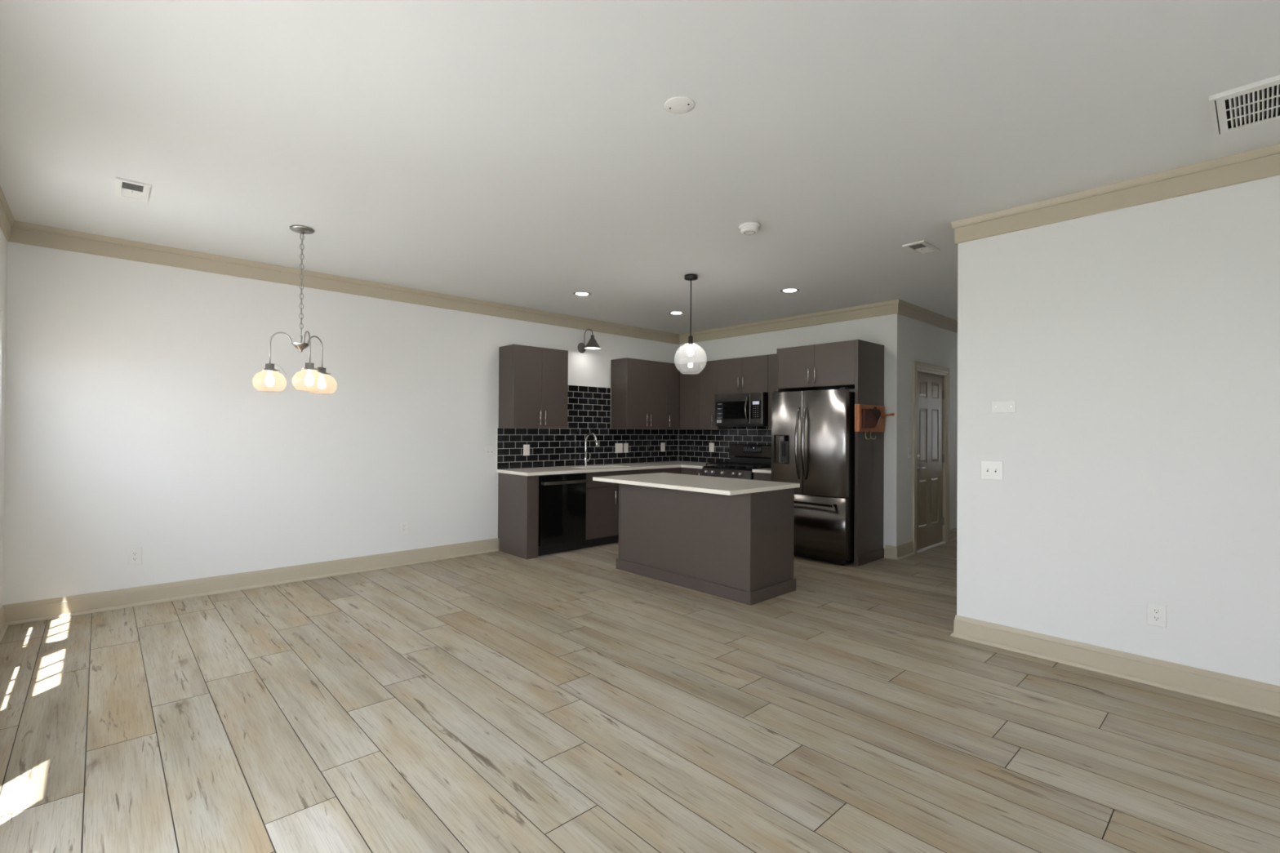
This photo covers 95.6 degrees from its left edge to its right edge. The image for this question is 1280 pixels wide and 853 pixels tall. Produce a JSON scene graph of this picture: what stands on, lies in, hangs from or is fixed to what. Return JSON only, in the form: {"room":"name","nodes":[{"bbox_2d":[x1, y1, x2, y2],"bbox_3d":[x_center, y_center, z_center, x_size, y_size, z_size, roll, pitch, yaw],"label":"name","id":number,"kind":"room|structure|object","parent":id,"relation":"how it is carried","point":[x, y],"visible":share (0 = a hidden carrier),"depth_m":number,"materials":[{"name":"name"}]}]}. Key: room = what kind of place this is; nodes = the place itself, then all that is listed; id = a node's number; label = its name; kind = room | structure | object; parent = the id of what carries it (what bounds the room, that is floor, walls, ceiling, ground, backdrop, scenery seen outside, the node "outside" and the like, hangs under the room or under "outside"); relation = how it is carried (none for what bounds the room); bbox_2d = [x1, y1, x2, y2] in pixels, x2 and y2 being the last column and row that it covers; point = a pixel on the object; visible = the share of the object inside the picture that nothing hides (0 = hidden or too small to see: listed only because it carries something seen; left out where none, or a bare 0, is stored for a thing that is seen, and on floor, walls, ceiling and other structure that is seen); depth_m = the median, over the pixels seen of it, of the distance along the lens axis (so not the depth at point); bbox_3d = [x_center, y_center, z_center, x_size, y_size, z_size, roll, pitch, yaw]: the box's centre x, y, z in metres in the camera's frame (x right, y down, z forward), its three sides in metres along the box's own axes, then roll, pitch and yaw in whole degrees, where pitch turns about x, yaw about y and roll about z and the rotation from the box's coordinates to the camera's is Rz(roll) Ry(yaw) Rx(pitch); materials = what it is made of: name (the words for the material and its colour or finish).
{"room":"open-plan living room","nodes":[
{"label":"open-plan living room","id":0,"kind":"room"},
{"bbox_2d":[0,186,14,608],"bbox_3d":[-1.545,0.033,0.935,0.106,2.902,8.300,1,0,-43],"label":"wall","id":1,"kind":"structure","parent":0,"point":[3,242],"depth_m":3.87,"materials":[{"name":"white paint"}]},
{"bbox_2d":[0,604,8,642],"bbox_3d":[-3.155,1.294,2.694,0.030,0.141,3.530,1,0,-43],"label":"baseboard","id":2,"kind":"structure","parent":1,"relation":"attached to","point":[3,626],"depth_m":3.86,"materials":[{"name":"beige paint"}]},
{"bbox_2d":[2,241,679,604],"bbox_3d":[-1.928,0.064,6.352,6.929,2.902,0.150,1,0,-43],"label":"wall","id":3,"kind":"structure","parent":0,"point":[135,417],"depth_m":4.86,"materials":[{"name":"white paint"}]},
{"bbox_2d":[127,546,142,565],"bbox_3d":[-3.865,0.993,4.439,0.083,0.132,0.008,1,0,-43],"label":"wall outlet","id":4,"kind":"object","parent":3,"relation":"attached to","point":[134,554],"visible":1,"depth_m":4.44,"materials":[{"name":"white plastic"}]},
{"bbox_2d":[132,556,137,560],"bbox_3d":[-3.864,1.012,4.437,0.034,0.028,0.003,1,0,-43],"label":"receptacle","id":5,"kind":"object","parent":4,"relation":"attached to","point":[134,558],"depth_m":4.44,"materials":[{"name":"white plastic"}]},
{"bbox_2d":[132,551,137,555],"bbox_3d":[-3.863,0.973,4.437,0.034,0.028,0.003,1,0,-43],"label":"receptacle","id":6,"kind":"object","parent":4,"relation":"attached to","point":[134,553],"depth_m":4.44,"materials":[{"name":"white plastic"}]},
{"bbox_2d":[4,537,498,626],"bbox_3d":[-2.978,1.311,5.251,3.775,0.141,0.030,1,0,-43],"label":"baseboard","id":7,"kind":"structure","parent":3,"relation":"attached to","point":[19,613],"depth_m":4.80,"materials":[{"name":"beige paint"}]},
{"bbox_2d":[10,220,679,344],"bbox_3d":[-1.874,-1.315,6.275,6.739,0.144,0.036,1,0,-43],"label":"crown molding","id":8,"kind":"structure","parent":3,"relation":"attached to","point":[23,233],"depth_m":5.10,"materials":[{"name":"beige paint"}]},
{"bbox_2d":[399,520,408,534],"bbox_3d":[-2.372,1.015,5.829,0.083,0.138,0.008,1,0,-43],"label":"wall outlet","id":9,"kind":"object","parent":3,"relation":"attached to","point":[403,524],"visible":1,"depth_m":5.83,"materials":[{"name":"white plastic"}]},
{"bbox_2d":[484,445,494,457],"bbox_3d":[-1.674,0.276,6.475,0.110,0.126,0.016,1,0,-43],"label":"light switch","id":10,"kind":"object","parent":3,"relation":"attached to","point":[490,450],"visible":1,"depth_m":6.48,"materials":[{"name":"white plastic"}]},
{"bbox_2d":[498,344,568,428],"bbox_3d":[-1.209,-0.438,6.673,0.726,0.914,0.359,1,0,-43],"label":"upper cabinet","id":11,"kind":"object","parent":3,"relation":"attached to","point":[533,381],"visible":1,"depth_m":6.52,"materials":[{"name":"brown laminate"}]},
{"bbox_2d":[496,384,678,469],"bbox_3d":[-0.522,-0.009,7.553,2.977,1.013,0.009,1,0,-43],"label":"backsplash","id":12,"kind":"structure","parent":3,"relation":"attached to","point":[588,407],"depth_m":7.36,"materials":[{"name":"black tile"}]},
{"bbox_2d":[523,444,529,455],"bbox_3d":[-1.328,0.276,6.791,0.084,0.128,0.008,1,0,-43],"label":"outlet","id":13,"kind":"object","parent":12,"relation":"attached to","point":[526,447],"visible":1,"depth_m":6.79,"materials":[{"name":"plastic"}]},
{"bbox_2d":[615,443,622,453],"bbox_3d":[-0.281,0.289,7.766,0.130,0.128,0.008,1,0,-43],"label":"outlet","id":14,"kind":"object","parent":12,"relation":"attached to","point":[619,446],"visible":1,"depth_m":7.77,"materials":[{"name":"plastic"}]},
{"bbox_2d":[623,443,628,453],"bbox_3d":[-0.189,0.290,7.852,0.078,0.128,0.008,1,0,-43],"label":"outlet","id":15,"kind":"object","parent":12,"relation":"attached to","point":[625,445],"visible":1,"depth_m":7.85,"materials":[{"name":"plastic"}]},
{"bbox_2d":[660,442,665,451],"bbox_3d":[0.330,0.296,8.335,0.084,0.128,0.008,1,0,-43],"label":"outlet","id":16,"kind":"object","parent":12,"relation":"attached to","point":[663,444],"visible":1,"depth_m":8.33,"materials":[{"name":"plastic"}]},
{"bbox_2d":[577,328,600,353],"bbox_3d":[-0.627,-1.077,7.237,0.212,0.294,0.328,1,0,-43],"label":"wall sconce","id":17,"kind":"object","parent":3,"relation":"attached to","point":[592,344],"visible":1,"depth_m":7.19,"materials":[{"name":"grey metal"}]},
{"bbox_2d":[610,357,666,429],"bbox_3d":[0.000,-0.423,7.799,0.730,0.914,0.359,1,0,-43],"label":"upper cabinet","id":18,"kind":"object","parent":3,"relation":"attached to","point":[638,395],"visible":1,"depth_m":7.63,"materials":[{"name":"brown laminate"}]},
{"bbox_2d":[666,362,679,429],"bbox_3d":[0.482,-0.417,8.248,0.584,0.914,0.359,1,0,-43],"label":"upper cabinet","id":19,"kind":"object","parent":3,"relation":"attached to","point":[673,405],"visible":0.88,"depth_m":8.03,"materials":[{"name":"brown laminate"}]},
{"bbox_2d":[0,0,1279,333],"bbox_3d":[2.238,-1.447,4.459,10.420,0.150,8.600,1,0,-43],"label":"ceiling","id":20,"kind":"structure","parent":0,"point":[523,153],"depth_m":2.72,"materials":[{"name":"white paint"}]},
{"bbox_2d":[114,177,151,202],"bbox_3d":[-3.023,-1.400,3.454,0.153,0.023,0.330,1,0,-43],"label":"ceiling vent","id":21,"kind":"object","parent":20,"relation":"in","point":[124,188],"visible":1,"depth_m":3.44,"materials":[{"name":"white metal"}]},
{"bbox_2d":[252,225,337,394],"bbox_3d":[-2.376,-0.823,4.081,0.541,1.160,0.505,1,0,-43],"label":"chandelier","id":22,"kind":"object","parent":20,"relation":"hanging from","point":[309,366],"visible":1,"depth_m":4.08,"materials":[{"name":"silver metal"}]},
{"bbox_2d":[262,363,279,371],"bbox_3d":[-2.592,-0.414,4.067,0.107,0.050,0.108,1,0,-43],"label":"socket","id":23,"kind":"object","parent":22,"relation":"attached to","point":[268,366],"depth_m":4.04,"materials":[{"name":"silver metal"}]},
{"bbox_2d":[301,362,319,370],"bbox_3d":[-2.268,-0.413,3.986,0.107,0.050,0.108,1,0,-43],"label":"socket","id":24,"kind":"object","parent":22,"relation":"attached to","point":[308,366],"depth_m":3.96,"materials":[{"name":"silver metal"}]},
{"bbox_2d":[314,367,330,374],"bbox_3d":[-2.360,-0.411,4.308,0.107,0.050,0.108,1,0,-43],"label":"socket","id":25,"kind":"object","parent":22,"relation":"attached to","point":[322,371],"depth_m":4.28,"materials":[{"name":"silver metal"}]},
{"bbox_2d":[573,291,591,296],"bbox_3d":[-0.603,-1.376,6.036,0.188,0.006,0.188,1,0,-43],"label":"recessed light","id":26,"kind":"object","parent":20,"relation":"in","point":[580,293],"visible":1,"depth_m":6.03,"materials":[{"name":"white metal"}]},
{"bbox_2d":[668,311,684,315],"bbox_3d":[0.438,-1.364,6.980,0.188,0.006,0.188,1,0,-43],"label":"recessed light","id":27,"kind":"object","parent":20,"relation":"in","point":[674,313],"visible":1,"depth_m":6.97,"materials":[{"name":"white"}]},
{"bbox_2d":[664,96,694,114],"bbox_3d":[0.171,-1.392,2.520,0.132,0.009,0.132,1,0,-43],"label":"ceiling box cover","id":28,"kind":"object","parent":20,"relation":"attached to","point":[677,104],"visible":1,"depth_m":2.51,"materials":[{"name":"white plastic"}]},
{"bbox_2d":[674,273,706,374],"bbox_3d":[0.463,-0.929,5.291,0.300,0.896,0.300,1,0,-43],"label":"globe pendant","id":29,"kind":"object","parent":20,"relation":"hanging from","point":[691,277],"visible":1,"depth_m":5.28,"materials":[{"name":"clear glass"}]},
{"bbox_2d":[688,335,693,344],"bbox_3d":[0.462,-0.787,5.290,0.044,0.082,0.044,1,0,-43],"label":"socket","id":30,"kind":"object","parent":29,"relation":"attached to","point":[690,338],"depth_m":5.27,"materials":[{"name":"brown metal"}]},
{"bbox_2d":[738,222,759,235],"bbox_3d":[0.754,-1.358,3.995,0.144,0.051,0.144,1,0,-43],"label":"smoke detector","id":31,"kind":"object","parent":20,"relation":"attached to","point":[747,228],"visible":1,"depth_m":3.95,"materials":[{"name":"white plastic"}]},
{"bbox_2d":[780,288,799,293],"bbox_3d":[1.505,-1.364,5.829,0.188,0.006,0.188,1,0,-43],"label":"recessed light","id":32,"kind":"object","parent":20,"relation":"in","point":[787,290],"visible":1,"depth_m":5.82,"materials":[{"name":"white"}]},
{"bbox_2d":[902,240,939,255],"bbox_3d":[2.155,-1.361,4.444,0.312,0.023,0.157,1,0,-43],"label":"ceiling vent","id":33,"kind":"object","parent":20,"relation":"in","point":[922,247],"visible":1,"depth_m":4.44,"materials":[{"name":"white metal"}]},
{"bbox_2d":[1208,75,1279,137],"bbox_3d":[2.775,-1.371,2.326,0.436,0.020,0.687,1,0,-43],"label":"ceiling vent","id":34,"kind":"object","parent":20,"relation":"in","point":[1256,104],"visible":1,"depth_m":2.48,"materials":[{"name":"white metal"}]},
{"bbox_2d":[0,540,1279,852],"bbox_3d":[2.190,1.470,4.414,10.200,0.120,8.300,1,0,-43],"label":"floor","id":35,"kind":"structure","parent":0,"point":[572,701],"depth_m":2.67,"materials":[{"name":"brown wood"}]},
{"bbox_2d":[497,472,538,559],"bbox_3d":[-1.344,0.959,6.376,0.142,0.880,0.609,1,0,-43],"label":"end panel","id":36,"kind":"object","parent":35,"relation":"on","point":[517,495],"visible":0.92,"depth_m":6.23,"materials":[{"name":"brown laminate"}]},
{"bbox_2d":[537,472,586,555],"bbox_3d":[-1.022,0.967,6.600,0.612,0.872,0.643,1,0,-43],"label":"dishwasher","id":37,"kind":"object","parent":35,"relation":"on","point":[562,497],"visible":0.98,"depth_m":6.39,"materials":[{"name":"black plastic"}]},
{"bbox_2d":[581,469,644,548],"bbox_3d":[-0.481,0.970,7.154,0.914,0.880,0.644,1,0,-43],"label":"base cabinet","id":38,"kind":"object","parent":35,"relation":"on","point":[602,497],"visible":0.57,"depth_m":6.81,"materials":[{"name":"brown laminate"}]},
{"bbox_2d":[644,466,702,475],"bbox_3d":[0.444,0.980,7.766,1.272,0.880,1.010,1,0,-43],"label":"base cabinet","id":39,"kind":"object","parent":35,"relation":"on","point":[691,471],"visible":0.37,"depth_m":7.54,"materials":[{"name":"brown laminate"}]},
{"bbox_2d":[497,461,716,475],"bbox_3d":[-0.179,0.514,7.186,2.982,0.033,1.010,1,0,-43],"label":"countertop","id":40,"kind":"structure","parent":39,"relation":"on","point":[616,467],"depth_m":7.00,"materials":[{"name":"white stone"}]},
{"bbox_2d":[583,432,599,466],"bbox_3d":[-0.590,0.285,7.199,0.091,0.419,0.278,1,0,-43],"label":"faucet","id":41,"kind":"object","parent":40,"relation":"on","point":[589,433],"visible":1,"depth_m":7.25,"materials":[{"name":"metal"}]},
{"bbox_2d":[616,483,795,605],"bbox_3d":[0.571,0.965,5.375,0.693,0.880,1.617,1,0,-43],"label":"kitchen island","id":42,"kind":"object","parent":35,"relation":"on","point":[736,548],"visible":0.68,"depth_m":4.92,"materials":[{"name":"brown laminate"}]},
{"bbox_2d":[592,472,799,495],"bbox_3d":[0.465,0.507,5.303,0.968,0.033,1.663,1,0,-43],"label":"island countertop","id":43,"kind":"structure","parent":42,"relation":"on","point":[706,484],"depth_m":5.04,"materials":[{"name":"white stone"}]},
{"bbox_2d":[701,444,771,479],"bbox_3d":[1.257,0.827,7.312,0.686,1.190,0.770,1,0,-43],"label":"gas range","id":44,"kind":"object","parent":35,"relation":"on","point":[744,458],"visible":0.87,"depth_m":7.35,"materials":[{"name":"black metal"}]},
{"bbox_2d":[703,465,771,470],"bbox_3d":[1.266,0.515,7.315,0.544,0.014,0.762,1,0,-43],"label":"cooktop","id":45,"kind":"object","parent":44,"relation":"in","point":[713,467],"depth_m":7.18,"materials":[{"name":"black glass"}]},
{"bbox_2d":[753,472,771,481],"bbox_3d":[1.650,0.982,6.931,0.644,0.880,0.308,1,0,-43],"label":"base cabinet","id":46,"kind":"object","parent":35,"relation":"on","point":[757,476],"visible":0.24,"depth_m":6.76,"materials":[{"name":"brown laminate"}]},
{"bbox_2d":[752,467,771,473],"bbox_3d":[1.659,0.525,6.940,0.628,0.033,0.311,1,0,-43],"label":"countertop","id":47,"kind":"structure","parent":46,"relation":"on","point":[759,470],"depth_m":6.78,"materials":[{"name":"white stone"}]},
{"bbox_2d":[771,387,854,565],"bbox_3d":[1.989,0.513,6.383,0.845,1.815,0.896,1,0,-43],"label":"refrigerator","id":48,"kind":"object","parent":35,"relation":"on","point":[813,431],"visible":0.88,"depth_m":6.03,"materials":[{"name":"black metal"}]},
{"bbox_2d":[776,339,884,565],"bbox_3d":[2.101,0.267,6.462,0.636,2.310,0.987,1,0,-43],"label":"refrigerator surround","id":49,"kind":"object","parent":35,"relation":"on","point":[858,365],"visible":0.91,"depth_m":6.15,"materials":[{"name":"brown laminate"}]},
{"bbox_2d":[854,404,894,439],"bbox_3d":[2.464,-0.044,6.022,0.635,0.361,0.179,1,0,-43],"label":"wall rack","id":50,"kind":"object","parent":49,"relation":"attached to","point":[858,407],"visible":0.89,"depth_m":6.01,"materials":[{"name":"orange wood"}]},
{"bbox_2d":[861,406,881,428],"bbox_3d":[2.401,-0.095,6.022,0.372,0.229,0.050,1,0,-43],"label":"pouch","id":51,"kind":"object","parent":50,"relation":"hanging from","point":[870,417],"visible":1,"depth_m":5.98,"materials":[{"name":"brown leather"}]},
{"bbox_2d":[679,313,902,555],"bbox_3d":[1.707,0.095,7.443,0.120,2.902,3.208,1,0,-43],"label":"wall","id":52,"kind":"structure","parent":0,"point":[886,331],"depth_m":6.38,"materials":[{"name":"white paint"}]},
{"bbox_2d":[680,360,732,429],"bbox_3d":[0.894,-0.416,7.970,0.359,0.914,0.678,1,0,-43],"label":"upper cabinet","id":53,"kind":"object","parent":52,"relation":"attached to","point":[698,391],"visible":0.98,"depth_m":7.86,"materials":[{"name":"brown laminate"}]},
{"bbox_2d":[678,426,771,462],"bbox_3d":[1.284,0.237,7.802,0.008,0.546,2.086,1,0,-43],"label":"backsplash","id":54,"kind":"structure","parent":52,"relation":"attached to","point":[693,444],"depth_m":8.05,"materials":[{"name":"black tile"}]},
{"bbox_2d":[709,442,714,452],"bbox_3d":[0.998,0.292,8.095,0.008,0.128,0.088,1,0,-43],"label":"outlet","id":55,"kind":"object","parent":54,"relation":"attached to","point":[711,445],"visible":1,"depth_m":8.09,"materials":[{"name":"plastic"}]},
{"bbox_2d":[717,355,768,394],"bbox_3d":[1.393,-0.646,7.438,0.359,0.455,0.779,1,0,-43],"label":"upper cabinet","id":56,"kind":"object","parent":52,"relation":"attached to","point":[747,374],"visible":0.88,"depth_m":7.32,"materials":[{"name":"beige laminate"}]},
{"bbox_2d":[715,391,768,426],"bbox_3d":[1.352,-0.209,7.384,0.466,0.413,0.738,1,0,-43],"label":"microwave","id":57,"kind":"object","parent":56,"relation":"attached to","point":[747,409],"visible":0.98,"depth_m":7.22,"materials":[{"name":"black plastic"}]},
{"bbox_2d":[768,353,777,429],"bbox_3d":[1.777,-0.416,7.049,0.323,0.914,0.308,1,0,-43],"label":"upper cabinet","id":58,"kind":"object","parent":52,"relation":"attached to","point":[772,358],"visible":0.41,"depth_m":7.02,"materials":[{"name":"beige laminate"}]},
{"bbox_2d":[679,299,898,344],"bbox_3d":[1.671,-1.285,7.386,0.036,0.144,3.244,1,0,-43],"label":"crown molding","id":59,"kind":"structure","parent":52,"relation":"attached to","point":[891,307],"depth_m":7.09,"materials":[{"name":"beige paint"}]},
{"bbox_2d":[884,544,897,559],"bbox_3d":[2.707,1.354,6.243,0.030,0.141,0.148,1,0,-43],"label":"baseboard","id":60,"kind":"structure","parent":52,"relation":"attached to","point":[891,551],"depth_m":6.25,"materials":[{"name":"beige paint"}]},
{"bbox_2d":[901,315,957,544],"bbox_3d":[4.026,0.110,7.493,3.341,2.902,0.120,1,0,-43],"label":"wall","id":61,"kind":"structure","parent":0,"point":[922,342],"depth_m":6.64,"materials":[{"name":"white paint"}]},
{"bbox_2d":[896,541,915,559],"bbox_3d":[2.901,1.356,6.342,0.448,0.141,0.030,1,0,-43],"label":"baseboard","id":62,"kind":"structure","parent":61,"relation":"attached to","point":[904,550],"depth_m":6.34,"materials":[{"name":"beige paint"}]},
{"bbox_2d":[907,447,911,457],"bbox_3d":[3.002,0.292,6.446,0.072,0.118,0.016,1,0,-43],"label":"light switch","id":63,"kind":"object","parent":61,"relation":"attached to","point":[909,448],"visible":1,"depth_m":6.45,"materials":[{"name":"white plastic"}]},
{"bbox_2d":[897,299,957,333],"bbox_3d":[4.031,-1.270,7.391,3.497,0.144,0.036,1,0,-43],"label":"crown molding","id":64,"kind":"structure","parent":61,"relation":"attached to","point":[904,308],"depth_m":6.73,"materials":[{"name":"beige paint"}]},
{"bbox_2d":[912,360,950,553],"bbox_3d":[3.429,0.351,6.906,1.074,2.164,0.162,1,0,-43],"label":"door","id":65,"kind":"structure","parent":61,"relation":"in","point":[931,383],"depth_m":6.91,"materials":[{"name":"beige paint"}]},
{"bbox_2d":[949,528,956,542],"bbox_3d":[4.571,1.377,7.898,1.968,0.141,0.030,1,0,-43],"label":"baseboard","id":66,"kind":"structure","parent":61,"relation":"attached to","point":[953,533],"depth_m":7.32,"materials":[{"name":"beige paint"}]},
{"bbox_2d":[956,175,1279,685],"bbox_3d":[5.447,0.100,4.381,5.503,2.902,3.813,1,0,-43],"label":"wall","id":67,"kind":"structure","parent":0,"point":[1136,348],"depth_m":3.24,"materials":[{"name":"white paint"}]},
{"bbox_2d":[980,460,1003,479],"bbox_3d":[2.268,0.281,3.743,0.016,0.122,0.128,1,0,-43],"label":"light switch","id":68,"kind":"object","parent":67,"relation":"attached to","point":[989,469],"visible":1,"depth_m":3.74,"materials":[{"name":"white plastic"}]},
{"bbox_2d":[991,400,1015,413],"bbox_3d":[2.319,-0.126,3.700,0.007,0.076,0.134,1,0,-43],"label":"blank wall plate","id":69,"kind":"object","parent":67,"relation":"attached to","point":[997,406],"visible":1,"depth_m":3.70,"materials":[{"name":"white plastic"}]},
{"bbox_2d":[950,143,1279,244],"bbox_3d":[3.417,-1.304,2.515,0.036,0.144,3.849,1,0,-43],"label":"crown molding","id":70,"kind":"structure","parent":67,"relation":"attached to","point":[1263,162],"depth_m":3.24,"materials":[{"name":"beige paint"}]},
{"bbox_2d":[950,614,1279,716],"bbox_3d":[3.404,1.335,2.499,0.030,0.141,3.843,1,0,-43],"label":"baseboard","id":71,"kind":"structure","parent":67,"relation":"attached to","point":[1255,695],"depth_m":3.23,"materials":[{"name":"beige paint"}]},
{"bbox_2d":[1146,601,1166,627],"bbox_3d":[2.810,1.023,3.156,0.008,0.124,0.080,1,0,-43],"label":"wall outlet","id":72,"kind":"object","parent":67,"relation":"attached to","point":[1156,612],"visible":1,"depth_m":3.15,"materials":[{"name":"white plastic"}]},
{"bbox_2d":[1152,615,1160,621],"bbox_3d":[2.808,1.042,3.154,0.003,0.028,0.034,1,0,-43],"label":"receptacle","id":73,"kind":"object","parent":72,"relation":"attached to","point":[1155,618],"depth_m":3.15,"materials":[{"name":"white plastic"}]},
{"bbox_2d":[1152,608,1160,613],"bbox_3d":[2.808,1.003,3.154,0.003,0.028,0.034,1,0,-43],"label":"receptacle","id":74,"kind":"object","parent":72,"relation":"attached to","point":[1155,611],"depth_m":3.15,"materials":[{"name":"white plastic"}]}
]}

